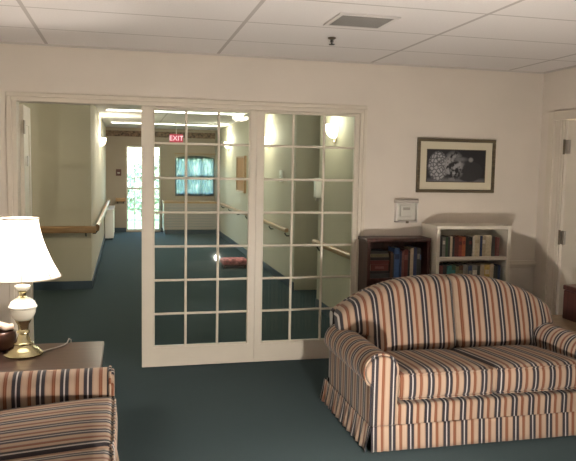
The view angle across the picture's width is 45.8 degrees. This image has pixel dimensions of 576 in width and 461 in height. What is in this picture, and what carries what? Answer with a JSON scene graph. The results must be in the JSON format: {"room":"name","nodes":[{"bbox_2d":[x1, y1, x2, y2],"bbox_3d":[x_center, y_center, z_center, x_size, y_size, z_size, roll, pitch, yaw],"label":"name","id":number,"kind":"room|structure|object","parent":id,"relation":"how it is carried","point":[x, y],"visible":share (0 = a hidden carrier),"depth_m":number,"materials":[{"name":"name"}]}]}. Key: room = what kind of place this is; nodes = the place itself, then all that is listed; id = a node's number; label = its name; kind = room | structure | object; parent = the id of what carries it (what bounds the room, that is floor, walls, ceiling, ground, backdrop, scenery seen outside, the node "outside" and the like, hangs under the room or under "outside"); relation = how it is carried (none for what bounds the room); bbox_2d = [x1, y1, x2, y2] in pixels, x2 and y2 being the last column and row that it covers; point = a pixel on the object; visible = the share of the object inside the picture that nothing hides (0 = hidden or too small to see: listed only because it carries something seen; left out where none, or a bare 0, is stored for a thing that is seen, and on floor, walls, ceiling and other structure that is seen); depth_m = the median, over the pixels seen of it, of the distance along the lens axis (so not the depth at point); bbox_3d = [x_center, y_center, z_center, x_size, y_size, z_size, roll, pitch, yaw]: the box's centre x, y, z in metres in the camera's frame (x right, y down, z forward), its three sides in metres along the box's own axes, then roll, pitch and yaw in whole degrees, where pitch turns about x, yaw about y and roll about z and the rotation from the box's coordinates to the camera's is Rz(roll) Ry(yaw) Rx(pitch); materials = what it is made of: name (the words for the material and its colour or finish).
{"room":"care facility","nodes":[
{"label":"care facility","id":0,"kind":"room"},
{"bbox_2d":[19,103,105,281],"bbox_3d":[-4.302,-0.808,11.800,2.050,2.400,7.400,0,5,-14],"label":"wall","id":1,"kind":"structure","parent":0,"point":[68,161],"depth_m":8.39,"materials":[{"name":"paint"}]},
{"bbox_2d":[40,226,95,235],"bbox_3d":[-3.288,0.013,8.253,1.860,0.134,0.090,0,5,-14],"label":"handrail","id":2,"kind":"object","parent":1,"relation":"attached to","point":[44,229],"visible":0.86,"depth_m":8.35,"materials":[{"name":"brown wood"}]},
{"bbox_2d":[93,198,109,233],"bbox_3d":[-3.254,-0.337,12.036,0.090,0.134,6.920,0,5,-14],"label":"handrail","id":3,"kind":"object","parent":1,"relation":"attached to","point":[99,222],"visible":0.9,"depth_m":10.02,"materials":[{"name":"brown wood"}]},
{"bbox_2d":[100,138,105,147],"bbox_3d":[-3.194,-1.510,11.792,0.106,0.180,0.208,0,5,-14],"label":"wall sconce","id":4,"kind":"object","parent":1,"relation":"attached to","point":[102,140],"visible":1,"depth_m":11.72,"materials":[{"name":"white glass"}]},
{"bbox_2d":[106,127,214,231],"bbox_3d":[-2.965,-1.170,15.971,2.740,2.400,0.120,0,5,-14],"label":"wall","id":5,"kind":"structure","parent":0,"point":[115,145],"depth_m":15.80,"materials":[{"name":"paint"}]},
{"bbox_2d":[116,169,120,175],"bbox_3d":[-3.886,-1.332,15.647,0.120,0.150,0.047,0,5,-14],"label":"station","id":6,"kind":"object","parent":5,"relation":"attached to","point":[118,171],"visible":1,"depth_m":15.63,"materials":[{"name":"red"}]},
{"bbox_2d":[116,146,160,230],"bbox_3d":[-3.469,-0.972,15.801,1.020,1.960,0.172,0,5,-14],"label":"door","id":7,"kind":"structure","parent":5,"relation":"in","point":[159,147],"depth_m":15.83,"materials":[{"name":"beige paint"}]},
{"bbox_2d":[106,130,214,138],"bbox_3d":[-2.931,-2.224,15.811,2.500,0.130,0.008,0,5,-14],"label":"trim","id":8,"kind":"structure","parent":5,"relation":"attached to","point":[108,132],"depth_m":15.81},
{"bbox_2d":[174,153,214,195],"bbox_3d":[-2.191,-1.311,16.051,0.965,0.995,0.024,0,5,-14],"label":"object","id":9,"kind":"object","parent":5,"relation":"hanging from","point":[197,166],"visible":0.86,"depth_m":16.05,"materials":[{"name":"teal fabric"}]},
{"bbox_2d":[0,44,543,323],"bbox_3d":[-0.678,-0.139,5.283,6.050,2.400,0.130,0,5,-14],"label":"wall","id":10,"kind":"structure","parent":0,"point":[405,104],"depth_m":5.51,"materials":[{"name":"beige paint"}]},
{"bbox_2d":[19,104,33,343],"bbox_3d":[-2.019,0.038,5.277,0.054,1.975,0.410,0,5,-14],"label":"door","id":11,"kind":"structure","parent":10,"relation":"in","point":[25,127],"depth_m":5.18,"materials":[{"name":"beige paint"}]},
{"bbox_2d":[5,91,367,338],"bbox_3d":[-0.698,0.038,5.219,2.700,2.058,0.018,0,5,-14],"label":"trim","id":12,"kind":"structure","parent":10,"relation":"attached to","point":[11,97],"depth_m":5.05,"materials":[{"name":"beige paint"}]},
{"bbox_2d":[141,106,256,366],"bbox_3d":[-0.685,0.060,5.265,0.870,1.982,0.044,0,5,-14],"label":"door","id":13,"kind":"structure","parent":10,"relation":"in","point":[153,355],"depth_m":5.25,"materials":[{"name":"beige paint"}]},
{"bbox_2d":[254,110,359,361],"bbox_3d":[0.145,0.057,5.464,0.833,1.982,0.044,0,5,-14],"label":"door","id":14,"kind":"structure","parent":10,"relation":"in","point":[315,348],"depth_m":5.44,"materials":[{"name":"beige paint"}]},
{"bbox_2d":[394,199,418,222],"bbox_3d":[0.967,-0.157,5.577,0.200,0.192,0.061,0,5,-14],"label":"guard","id":15,"kind":"object","parent":10,"relation":"attached to","point":[405,210],"visible":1,"depth_m":5.58,"materials":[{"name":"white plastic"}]},
{"bbox_2d":[415,138,495,192],"bbox_3d":[1.397,-0.536,5.662,0.704,0.444,0.027,0,5,-14],"label":"framed picture","id":16,"kind":"object","parent":10,"relation":"attached to","point":[442,165],"visible":1,"depth_m":5.66,"materials":[{"name":"brown metal"}]},
{"bbox_2d":[427,149,485,181],"bbox_3d":[1.397,-0.536,5.661,0.524,0.260,0.001,0,5,-14],"label":"print","id":17,"kind":"object","parent":16,"relation":"attached to","point":[443,165],"depth_m":5.66},
{"bbox_2d":[509,260,535,267],"bbox_3d":[1.385,0.293,5.737,1.570,0.060,0.032,0,5,-14],"label":"trim","id":18,"kind":"structure","parent":10,"relation":"attached to","point":[521,263],"depth_m":5.88,"materials":[{"name":"beige paint"}]},
{"bbox_2d":[215,114,353,306],"bbox_3d":[-0.210,-0.661,11.017,0.540,2.400,10.850,0,5,-14],"label":"wall","id":19,"kind":"structure","parent":0,"point":[308,128],"depth_m":8.68,"materials":[{"name":"paint"}]},
{"bbox_2d":[33,228,329,317],"bbox_3d":[-2.443,0.493,10.591,4.850,0.100,10.850,0,5,-14],"label":"baseboard","id":20,"kind":"structure","parent":19,"relation":"attached to","point":[55,285],"depth_m":8.54,"materials":[{"name":"blue"}]},
{"bbox_2d":[236,156,246,192],"bbox_3d":[-0.858,-1.027,12.453,0.044,0.660,0.860,0,5,-14],"label":"notice board","id":21,"kind":"object","parent":19,"relation":"attached to","point":[240,160],"visible":1,"depth_m":12.37,"materials":[{"name":"brown wood"}]},
{"bbox_2d":[219,202,288,235],"bbox_3d":[-0.719,-0.259,11.785,0.090,0.117,6.200,0,5,-14],"label":"handrail","id":22,"kind":"object","parent":19,"relation":"attached to","point":[266,222],"visible":0.71,"depth_m":9.86,"materials":[{"name":"brown wood"}]},
{"bbox_2d":[264,136,270,148],"bbox_3d":[-0.332,-1.304,10.124,0.106,0.180,0.208,0,5,-14],"label":"wall sconce","id":23,"kind":"object","parent":19,"relation":"attached to","point":[267,138],"visible":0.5,"depth_m":10.05,"materials":[{"name":"white glass"}]},
{"bbox_2d":[279,170,282,181],"bbox_3d":[-0.092,-0.741,9.297,0.030,0.160,0.140,0,5,-14],"label":"thermostat","id":24,"kind":"object","parent":19,"relation":"attached to","point":[280,171],"visible":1,"depth_m":9.25,"materials":[{"name":"white plastic"}]},
{"bbox_2d":[314,178,321,200],"bbox_3d":[0.325,-0.450,7.473,0.074,0.250,0.080,0,5,-14],"label":"soap dispenser","id":25,"kind":"object","parent":19,"relation":"attached to","point":[317,184],"visible":0.89,"depth_m":7.44,"materials":[{"name":"white plastic"}]},
{"bbox_2d":[312,239,349,259],"bbox_3d":[0.497,0.231,6.728,0.090,0.117,1.650,0,5,-14],"label":"handrail","id":26,"kind":"object","parent":19,"relation":"attached to","point":[333,249],"visible":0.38,"depth_m":6.71,"materials":[{"name":"brown wood"}]},
{"bbox_2d":[326,124,337,141],"bbox_3d":[0.432,-0.992,6.950,0.106,0.180,0.208,0,5,-14],"label":"wall sconce","id":27,"kind":"object","parent":19,"relation":"attached to","point":[331,129],"visible":0.95,"depth_m":6.88,"materials":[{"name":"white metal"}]},
{"bbox_2d":[0,0,575,129],"bbox_3d":[-0.959,-1.526,6.750,6.200,0.080,18.800,0,5,-14],"label":"ceiling","id":28,"kind":"structure","parent":0,"point":[517,35],"depth_m":4.20,"materials":[{"name":"tile"}]},
{"bbox_2d":[106,107,140,111],"bbox_3d":[-2.434,-1.807,10.102,0.499,0.030,0.698,0,5,-14],"label":"recessed light","id":29,"kind":"object","parent":28,"relation":"in","point":[107,108],"depth_m":10.16,"materials":[{"name":"white plastic"}]},
{"bbox_2d":[110,120,140,123],"bbox_3d":[-3.129,-2.102,13.151,0.567,0.030,0.808,0,5,-14],"label":"recessed light","id":30,"kind":"object","parent":28,"relation":"in","point":[126,122],"depth_m":13.27,"materials":[{"name":"white plastic"}]},
{"bbox_2d":[170,121,182,141],"bbox_3d":[-2.133,-1.882,13.042,0.257,0.409,0.046,0,5,-14],"label":"exit sign","id":31,"kind":"object","parent":28,"relation":"hanging from","point":[176,137],"visible":0.83,"depth_m":13.03,"materials":[{"name":"red"}]},
{"bbox_2d":[155,122,216,125],"bbox_3d":[-2.001,-2.107,13.427,1.216,0.030,0.811,0,5,-14],"label":"recessed light","id":32,"kind":"object","parent":28,"relation":"in","point":[163,123],"depth_m":13.57,"materials":[{"name":"white plastic"}]},
{"bbox_2d":[112,122,216,125],"bbox_3d":[-2.443,-2.124,13.566,2.060,0.013,0.300,0,5,-14],"label":"diffuser","id":33,"kind":"object","parent":32,"relation":"attached to","point":[157,123],"depth_m":13.54,"materials":[{"name":"plastic"}]},
{"bbox_2d":[155,110,246,115],"bbox_3d":[-1.330,-1.819,10.449,1.387,0.030,0.538,0,5,-14],"label":"recessed light","id":34,"kind":"object","parent":28,"relation":"in","point":[158,111],"depth_m":10.50,"materials":[{"name":"white plastic"}]},
{"bbox_2d":[108,109,243,114],"bbox_3d":[-1.698,-1.824,10.469,2.060,0.013,0.300,0,5,-14],"label":"diffuser","id":35,"kind":"object","parent":34,"relation":"attached to","point":[130,110],"depth_m":10.44,"materials":[{"name":"plastic"}]},
{"bbox_2d":[328,37,335,44],"bbox_3d":[0.283,-1.223,4.405,0.056,0.046,0.056,0,5,-14],"label":"sprinkler","id":36,"kind":"object","parent":28,"relation":"attached to","point":[331,39],"visible":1,"depth_m":4.40,"materials":[{"name":"brown metal"}]},
{"bbox_2d":[323,13,400,29],"bbox_3d":[0.415,-1.190,3.884,0.356,0.010,0.320,0,5,-14],"label":"ceiling vent","id":37,"kind":"object","parent":28,"relation":"in","point":[350,20],"visible":1,"depth_m":3.86,"materials":[{"name":"grey"}]},
{"bbox_2d":[33,232,575,460],"bbox_3d":[-1.003,0.943,6.978,6.200,0.080,18.800,0,5,-14],"label":"floor","id":38,"kind":"structure","parent":0,"point":[262,410],"depth_m":5.07,"materials":[{"name":"teal carpet"}]},
{"bbox_2d":[0,341,103,371],"bbox_3d":[-1.347,0.943,3.765,0.630,0.500,0.600,0,5,-14],"label":"end table","id":39,"kind":"object","parent":38,"relation":"on","point":[73,355],"visible":0.35,"depth_m":3.71,"materials":[{"name":"brown wood"}]},
{"bbox_2d":[0,329,16,351],"bbox_3d":[-1.618,0.622,3.860,0.156,0.112,0.156,0,5,-14],"label":"bowl","id":40,"kind":"object","parent":39,"relation":"on","point":[7,338],"visible":0.8,"depth_m":3.81,"materials":[{"name":"brown wood"}]},
{"bbox_2d":[0,321,13,330],"bbox_3d":[-1.608,0.530,3.854,0.111,0.077,0.090,-1,6,-25],"label":"napkin","id":41,"kind":"object","parent":40,"relation":"on","point":[3,326],"visible":1,"depth_m":3.83,"materials":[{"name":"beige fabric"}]},
{"bbox_2d":[0,216,71,358],"bbox_3d":[-1.465,0.456,3.787,0.470,1.061,0.487,0,5,-14],"label":"table lamp","id":42,"kind":"object","parent":39,"relation":"on","point":[25,257],"visible":0.99,"depth_m":3.65,"materials":[{"name":"fabric"}]},
{"bbox_2d":[0,365,118,460],"bbox_3d":[-1.135,0.868,2.636,0.936,0.866,1.612,0,5,-14],"label":"armchair","id":43,"kind":"object","parent":38,"relation":"on","point":[59,414],"visible":1,"depth_m":3.04,"materials":[{"name":"fabric"}]},
{"bbox_2d":[0,397,117,460],"bbox_3d":[-1.066,0.901,2.960,0.632,0.166,0.612,0,5,-14],"label":"seat cushion","id":44,"kind":"object","parent":43,"relation":"on","point":[30,427],"depth_m":2.91,"materials":[{"name":"fabric"}]},
{"bbox_2d":[15,448,114,460],"bbox_3d":[-0.925,0.958,2.376,0.632,0.166,0.582,0,5,-14],"label":"seat cushion","id":45,"kind":"object","parent":43,"relation":"on","point":[84,454],"depth_m":2.62,"materials":[{"name":"fabric"}]},
{"bbox_2d":[105,205,114,239],"bbox_3d":[-3.849,-0.184,14.759,0.182,0.630,1.520,0,5,-14],"label":"trash can","id":46,"kind":"object","parent":38,"relation":"on","point":[109,215],"visible":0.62,"depth_m":14.04,"materials":[{"name":"white plastic"}]},
{"bbox_2d":[162,200,216,233],"bbox_3d":[-2.294,-0.312,15.844,1.220,0.740,0.520,0,5,-14],"label":"radiator cover","id":47,"kind":"object","parent":38,"relation":"on","point":[171,223],"visible":0.94,"depth_m":15.61,"materials":[{"name":"metal"}]},
{"bbox_2d":[165,208,214,226],"bbox_3d":[-2.234,-0.301,15.598,1.120,0.445,0.005,0,5,-14],"label":"grille","id":48,"kind":"object","parent":47,"relation":"attached to","point":[171,220],"depth_m":15.60,"materials":[{"name":"metal"}]},
{"bbox_2d":[220,257,246,267],"bbox_3d":[-0.843,0.495,10.610,0.400,0.150,0.300,0,5,-14],"label":"footstool","id":49,"kind":"object","parent":38,"relation":"on","point":[225,261],"visible":0.89,"depth_m":10.48,"materials":[{"name":"pink fabric"}]},
{"bbox_2d":[358,235,430,290],"bbox_3d":[0.842,0.560,5.498,0.544,1.022,0.213,0,5,-14],"label":"bookcase","id":50,"kind":"object","parent":38,"relation":"on","point":[366,243],"visible":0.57,"depth_m":5.43,"materials":[{"name":"brown wood"}]},
{"bbox_2d":[370,273,389,277],"bbox_3d":[0.704,0.350,5.449,0.165,0.033,0.155,0,5,-14],"label":"book","id":51,"kind":"object","parent":50,"relation":"on","point":[385,275],"visible":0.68,"depth_m":5.38,"materials":[{"name":"paper"}]},
{"bbox_2d":[370,270,388,273],"bbox_3d":[0.704,0.322,5.446,0.160,0.021,0.155,0,5,-14],"label":"book","id":52,"kind":"object","parent":51,"relation":"on","point":[371,272],"visible":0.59,"depth_m":5.37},
{"bbox_2d":[370,264,388,270],"bbox_3d":[0.702,0.284,5.441,0.150,0.051,0.156,0,5,-14],"label":"book","id":53,"kind":"object","parent":52,"relation":"on","point":[373,267],"visible":0.76,"depth_m":5.37,"materials":[{"name":"paper"}]},
{"bbox_2d":[370,260,388,263],"bbox_3d":[0.704,0.243,5.438,0.160,0.029,0.155,0,5,-14],"label":"book","id":54,"kind":"object","parent":53,"relation":"on","point":[371,261],"visible":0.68,"depth_m":5.36,"materials":[{"name":"paper"}]},
{"bbox_2d":[370,257,389,259],"bbox_3d":[0.706,0.215,5.436,0.160,0.023,0.155,0,5,-14],"label":"book","id":55,"kind":"object","parent":54,"relation":"on","point":[371,258],"visible":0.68,"depth_m":5.36,"materials":[{"name":"paper"}]},
{"bbox_2d":[371,254,388,256],"bbox_3d":[0.704,0.190,5.433,0.150,0.025,0.155,0,5,-14],"label":"book","id":56,"kind":"object","parent":55,"relation":"on","point":[372,255],"visible":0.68,"depth_m":5.36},
{"bbox_2d":[371,249,387,253],"bbox_3d":[0.698,0.166,5.429,0.145,0.019,0.155,0,5,-14],"label":"book","id":57,"kind":"object","parent":56,"relation":"on","point":[373,251],"visible":0.84,"depth_m":5.36,"materials":[{"name":"paper"}]},
{"bbox_2d":[385,250,392,277],"bbox_3d":[0.801,0.265,5.455,0.019,0.205,0.148,0,5,-14],"label":"book","id":58,"kind":"object","parent":50,"relation":"on","point":[390,267],"visible":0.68,"depth_m":5.39,"materials":[{"name":"paper"}]},
{"bbox_2d":[392,253,393,277],"bbox_3d":[0.815,0.271,5.470,0.013,0.190,0.155,0,5,-14],"label":"book","id":59,"kind":"object","parent":50,"relation":"on","point":[393,253],"visible":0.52,"depth_m":5.40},
{"bbox_2d":[388,246,399,277],"bbox_3d":[0.846,0.249,5.468,0.045,0.235,0.138,0,5,-14],"label":"book","id":60,"kind":"object","parent":50,"relation":"on","point":[395,250],"visible":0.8,"depth_m":5.40,"materials":[{"name":"paper"}]},
{"bbox_2d":[399,251,401,276],"bbox_3d":[0.876,0.262,5.477,0.015,0.210,0.147,0,5,-14],"label":"book","id":61,"kind":"object","parent":50,"relation":"on","point":[400,262],"visible":0.36,"depth_m":5.41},
{"bbox_2d":[400,249,403,276],"bbox_3d":[0.894,0.260,5.474,0.017,0.215,0.142,0,5,-14],"label":"book","id":62,"kind":"object","parent":50,"relation":"on","point":[402,266],"visible":0.36,"depth_m":5.41,"materials":[{"name":"paper"}]},
{"bbox_2d":[398,247,407,276],"bbox_3d":[0.920,0.255,5.476,0.033,0.225,0.134,0,5,-14],"label":"book","id":63,"kind":"object","parent":50,"relation":"on","point":[401,248],"visible":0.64,"depth_m":5.41,"materials":[{"name":"paper"}]},
{"bbox_2d":[407,250,409,275],"bbox_3d":[0.944,0.259,5.490,0.017,0.215,0.149,0,5,-14],"label":"book","id":64,"kind":"object","parent":50,"relation":"on","point":[408,273],"visible":0.32,"depth_m":5.42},
{"bbox_2d":[404,246,413,275],"bbox_3d":[0.968,0.250,5.489,0.027,0.235,0.136,0,5,-14],"label":"book","id":65,"kind":"object","parent":50,"relation":"on","point":[411,249],"visible":0.48,"depth_m":5.42,"materials":[{"name":"paper"}]},
{"bbox_2d":[406,245,416,275],"bbox_3d":[0.993,0.246,5.506,0.029,0.240,0.152,0,5,-14],"label":"book","id":66,"kind":"object","parent":50,"relation":"on","point":[415,248],"visible":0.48,"depth_m":5.43,"materials":[{"name":"paper"}]},
{"bbox_2d":[414,246,419,274],"bbox_3d":[1.023,0.249,5.504,0.025,0.235,0.142,0,5,-14],"label":"book","id":67,"kind":"object","parent":50,"relation":"on","point":[418,248],"visible":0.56,"depth_m":5.44,"materials":[{"name":"paper"}]},
{"bbox_2d":[320,274,575,452],"bbox_3d":[1.093,0.753,4.316,1.612,0.866,0.936,0,5,-14],"label":"loveseat","id":68,"kind":"object","parent":38,"relation":"on","point":[439,360],"visible":1,"depth_m":4.04,"materials":[{"name":"fabric"}]},
{"bbox_2d":[334,274,455,351],"bbox_3d":[0.700,0.534,4.429,0.783,0.466,0.288,0,5,-14],"label":"cushion","id":69,"kind":"object","parent":68,"relation":"on","point":[417,312],"depth_m":4.35,"materials":[{"name":"fabric"}]},
{"bbox_2d":[384,349,492,397],"bbox_3d":[0.826,0.829,4.111,0.582,0.166,0.632,0,5,-14],"label":"seat cushion","id":70,"kind":"object","parent":68,"relation":"on","point":[420,373],"depth_m":3.84,"materials":[{"name":"fabric"}]},
{"bbox_2d":[447,274,552,347],"bbox_3d":[1.449,0.531,4.609,0.749,0.465,0.288,0,5,-14],"label":"cushion","id":71,"kind":"object","parent":68,"relation":"on","point":[488,311],"depth_m":4.49,"materials":[{"name":"fabric"}]},
{"bbox_2d":[450,345,575,391],"bbox_3d":[1.412,0.827,4.251,0.612,0.166,0.632,0,5,-14],"label":"seat cushion","id":72,"kind":"object","parent":68,"relation":"on","point":[515,368],"depth_m":3.99,"materials":[{"name":"fabric"}]},
{"bbox_2d":[422,223,511,281],"bbox_3d":[1.442,0.510,5.600,0.657,1.125,0.285,0,5,-14],"label":"bookcase","id":73,"kind":"object","parent":38,"relation":"on","point":[433,231],"visible":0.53,"depth_m":5.51,"materials":[{"name":"white laminate"}]},
{"bbox_2d":[439,265,442,273],"bbox_3d":[1.195,0.373,5.504,0.045,0.200,0.138,0,5,-14],"label":"book","id":74,"kind":"object","parent":73,"relation":"on","point":[440,266],"visible":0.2,"depth_m":5.43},
{"bbox_2d":[439,263,446,273],"bbox_3d":[1.233,0.370,5.522,0.035,0.205,0.148,0,5,-14],"label":"book","id":75,"kind":"object","parent":73,"relation":"on","point":[443,265],"visible":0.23,"depth_m":5.45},
{"bbox_2d":[441,236,445,256],"bbox_3d":[1.222,0.123,5.482,0.025,0.160,0.140,0,5,-14],"label":"book","id":76,"kind":"object","parent":73,"relation":"on","point":[443,237],"visible":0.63,"depth_m":5.42,"materials":[{"name":"paper"}]},
{"bbox_2d":[441,235,449,256],"bbox_3d":[1.264,0.123,5.487,0.017,0.160,0.141,0,5,-14],"label":"book","id":77,"kind":"object","parent":73,"relation":"on","point":[441,235],"visible":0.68,"depth_m":5.42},
{"bbox_2d":[445,237,447,256],"bbox_3d":[1.245,0.126,5.484,0.019,0.155,0.143,0,5,-14],"label":"book","id":78,"kind":"object","parent":73,"relation":"on","point":[446,243],"visible":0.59,"depth_m":5.42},
{"bbox_2d":[443,263,451,273],"bbox_3d":[1.272,0.373,5.523,0.039,0.200,0.144,0,5,-14],"label":"book","id":79,"kind":"object","parent":73,"relation":"on","point":[449,267],"visible":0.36,"depth_m":5.45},
{"bbox_2d":[445,235,452,256],"bbox_3d":[1.283,0.121,5.488,0.019,0.165,0.132,0,5,-14],"label":"book","id":80,"kind":"object","parent":73,"relation":"on","point":[451,237],"visible":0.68,"depth_m":5.42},
{"bbox_2d":[443,262,455,273],"bbox_3d":[1.307,0.370,5.538,0.035,0.205,0.153,0,5,-14],"label":"book","id":81,"kind":"object","parent":73,"relation":"on","point":[453,265],"visible":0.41,"depth_m":5.46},
{"bbox_2d":[452,238,454,256],"bbox_3d":[1.299,0.127,5.506,0.019,0.150,0.151,0,5,-14],"label":"book","id":82,"kind":"object","parent":73,"relation":"on","point":[453,243],"visible":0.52,"depth_m":5.43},
{"bbox_2d":[451,235,458,256],"bbox_3d":[1.329,0.123,5.501,0.035,0.160,0.136,0,5,-14],"label":"book","id":83,"kind":"object","parent":73,"relation":"on","point":[456,246],"visible":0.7,"depth_m":5.44,"materials":[{"name":"paper"}]},
{"bbox_2d":[451,263,462,273],"bbox_3d":[1.373,0.372,5.550,0.037,0.200,0.134,0,5,-14],"label":"book","id":84,"kind":"object","parent":73,"relation":"on","point":[456,264],"visible":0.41,"depth_m":5.48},
{"bbox_2d":[454,235,465,256],"bbox_3d":[1.391,0.123,5.524,0.029,0.158,0.141,0,5,-14],"label":"book","id":85,"kind":"object","parent":73,"relation":"on","point":[463,237],"visible":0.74,"depth_m":5.46,"materials":[{"name":"paper"}]},
{"bbox_2d":[458,237,461,256],"bbox_3d":[1.359,0.126,5.524,0.031,0.152,0.154,0,5,-14],"label":"book","id":86,"kind":"object","parent":73,"relation":"on","point":[460,238],"visible":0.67,"depth_m":5.45,"materials":[{"name":"paper"}]},
{"bbox_2d":[455,262,467,273],"bbox_3d":[1.411,0.370,5.561,0.039,0.205,0.149,0,5,-14],"label":"book","id":87,"kind":"object","parent":73,"relation":"on","point":[465,266],"visible":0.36,"depth_m":5.48,"materials":[{"name":"paper"}]},
{"bbox_2d":[461,235,472,255],"bbox_3d":[1.448,0.124,5.539,0.031,0.156,0.138,0,5,-14],"label":"book","id":88,"kind":"object","parent":73,"relation":"on","point":[470,238],"visible":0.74,"depth_m":5.47,"materials":[{"name":"paper"}]},
{"bbox_2d":[465,237,468,255],"bbox_3d":[1.419,0.126,5.531,0.027,0.152,0.131,0,5,-14],"label":"book","id":89,"kind":"object","parent":73,"relation":"on","point":[467,238],"visible":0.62,"depth_m":5.47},
{"bbox_2d":[465,234,474,255],"bbox_3d":[1.474,0.120,5.535,0.017,0.165,0.133,0,5,-14],"label":"book","id":90,"kind":"object","parent":73,"relation":"on","point":[473,238],"visible":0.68,"depth_m":5.47,"materials":[{"name":"paper"}]},
{"bbox_2d":[468,265,471,273],"bbox_3d":[1.448,0.375,5.563,0.033,0.195,0.143,0,5,-14],"label":"book","id":91,"kind":"object","parent":73,"relation":"on","point":[469,266],"visible":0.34,"depth_m":5.49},
{"bbox_2d":[464,263,476,274],"bbox_3d":[1.487,0.372,5.573,0.045,0.200,0.148,0,5,-14],"label":"book","id":92,"kind":"object","parent":73,"relation":"on","point":[474,267],"visible":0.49,"depth_m":5.50,"materials":[{"name":"paper"}]},
{"bbox_2d":[466,234,479,255],"bbox_3d":[1.503,0.116,5.552,0.045,0.170,0.151,0,5,-14],"label":"book","id":93,"kind":"object","parent":73,"relation":"on","point":[477,237],"visible":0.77,"depth_m":5.48,"materials":[{"name":"paper"}]},
{"bbox_2d":[472,262,483,275],"bbox_3d":[1.556,0.369,5.595,0.037,0.205,0.138,0,5,-14],"label":"book","id":94,"kind":"object","parent":73,"relation":"on","point":[481,265],"visible":0.36,"depth_m":5.53,"materials":[{"name":"paper"}]},
{"bbox_2d":[479,235,482,255],"bbox_3d":[1.537,0.119,5.556,0.021,0.165,0.144,0,5,-14],"label":"book","id":95,"kind":"object","parent":73,"relation":"on","point":[481,237],"visible":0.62,"depth_m":5.49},
{"bbox_2d":[477,234,485,255],"bbox_3d":[1.563,0.119,5.565,0.031,0.165,0.140,0,5,-14],"label":"book","id":96,"kind":"object","parent":73,"relation":"on","point":[484,237],"visible":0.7,"depth_m":5.50,"materials":[{"name":"paper"}]},
{"bbox_2d":[479,234,491,255],"bbox_3d":[1.605,0.118,5.570,0.051,0.168,0.132,0,5,-14],"label":"book","id":97,"kind":"object","parent":73,"relation":"on","point":[488,237],"visible":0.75,"depth_m":5.51,"materials":[{"name":"paper"}]},
{"bbox_2d":[481,262,489,276],"bbox_3d":[1.597,0.371,5.606,0.047,0.200,0.146,0,5,-14],"label":"book","id":98,"kind":"object","parent":73,"relation":"on","point":[486,266],"visible":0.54,"depth_m":5.53,"materials":[{"name":"paper"}]},
{"bbox_2d":[481,261,493,277],"bbox_3d":[1.638,0.367,5.613,0.033,0.208,0.141,0,5,-14],"label":"book","id":99,"kind":"object","parent":73,"relation":"on","point":[490,264],"visible":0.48,"depth_m":5.54,"materials":[{"name":"paper"}]},
{"bbox_2d":[491,236,494,255],"bbox_3d":[1.645,0.122,5.576,0.027,0.160,0.135,0,5,-14],"label":"book","id":100,"kind":"object","parent":73,"relation":"on","point":[493,237],"visible":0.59,"depth_m":5.51,"materials":[{"name":"paper"}]},
{"bbox_2d":[493,265,497,278],"bbox_3d":[1.671,0.375,5.631,0.039,0.190,0.154,0,5,-14],"label":"book","id":101,"kind":"object","parent":73,"relation":"on","point":[495,273],"visible":0.32,"depth_m":5.55,"materials":[{"name":"paper"}]},
{"bbox_2d":[493,263,500,279],"bbox_3d":[1.702,0.373,5.631,0.019,0.195,0.147,0,5,-14],"label":"book","id":102,"kind":"object","parent":73,"relation":"on","point":[498,277],"visible":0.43,"depth_m":5.56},
{"bbox_2d":[496,237,499,255],"bbox_3d":[1.685,0.126,5.594,0.021,0.150,0.145,0,5,-14],"label":"book","id":103,"kind":"object","parent":73,"relation":"on","point":[498,238],"visible":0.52,"depth_m":5.53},
{"bbox_2d":[551,314,575,331],"bbox_3d":[2.103,0.902,4.901,0.510,0.496,0.520,0,5,-14],"label":"end table","id":104,"kind":"object","parent":38,"relation":"on","point":[558,320],"visible":0.09,"depth_m":4.84,"materials":[{"name":"beige wood"}]},
{"bbox_2d":[562,284,575,322],"bbox_3d":[2.170,0.527,4.912,0.290,0.250,0.230,0,5,-14],"label":"wooden box","id":105,"kind":"object","parent":104,"relation":"on","point":[569,299],"visible":1,"depth_m":4.91,"materials":[{"name":"brown wood"}]},
{"bbox_2d":[533,67,575,313],"bbox_3d":[3.103,0.212,2.223,0.130,2.400,7.620,0,5,-14],"label":"wall","id":106,"kind":"structure","parent":0,"point":[559,89],"depth_m":5.76,"materials":[{"name":"beige paint"}]},
{"bbox_2d":[0,41,575,73],"bbox_3d":[0.815,-0.967,1.559,4.620,0.012,7.620,0,5,-14],"label":"trim","id":107,"kind":"structure","parent":106,"relation":"attached to","point":[1,42],"depth_m":5.22,"materials":[{"name":"grey"}]},
{"bbox_2d":[539,109,575,314],"bbox_3d":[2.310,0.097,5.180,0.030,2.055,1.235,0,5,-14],"label":"trim","id":108,"kind":"structure","parent":106,"relation":"attached to","point":[556,120],"depth_m":5.65,"materials":[{"name":"beige paint"}]},
{"bbox_2d":[558,120,575,314],"bbox_3d":[2.347,0.129,5.193,0.073,1.970,0.857,0,5,-14],"label":"door","id":109,"kind":"structure","parent":106,"relation":"in","point":[567,237],"depth_m":5.49,"materials":[{"name":"beige paint"}]},
{"label":"outside","id":110,"kind":"structure","parent":0,"visible":0},
{"bbox_2d":[128,191,158,228],"bbox_3d":[-5.225,-1.096,30.311,32.000,0.230,28.680,0,5,-14],"label":"ground","id":111,"kind":"structure","parent":110,"point":[138,220],"depth_m":20.59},
{"bbox_2d":[128,162,158,216],"bbox_3d":[-4.037,-1.047,19.175,1.278,1.771,1.297,0,5,-14],"label":"shrub","id":112,"kind":"object","parent":111,"relation":"on","point":[138,205],"visible":0.38,"depth_m":18.85,"materials":[{"name":"green plant"}]},
{"bbox_2d":[140,155,158,214],"bbox_3d":[-4.395,-1.543,23.065,1.269,2.028,1.270,0,5,-14],"label":"shrub","id":113,"kind":"object","parent":111,"relation":"on","point":[156,157],"visible":0.05,"depth_m":22.85,"materials":[{"name":"green plant"}]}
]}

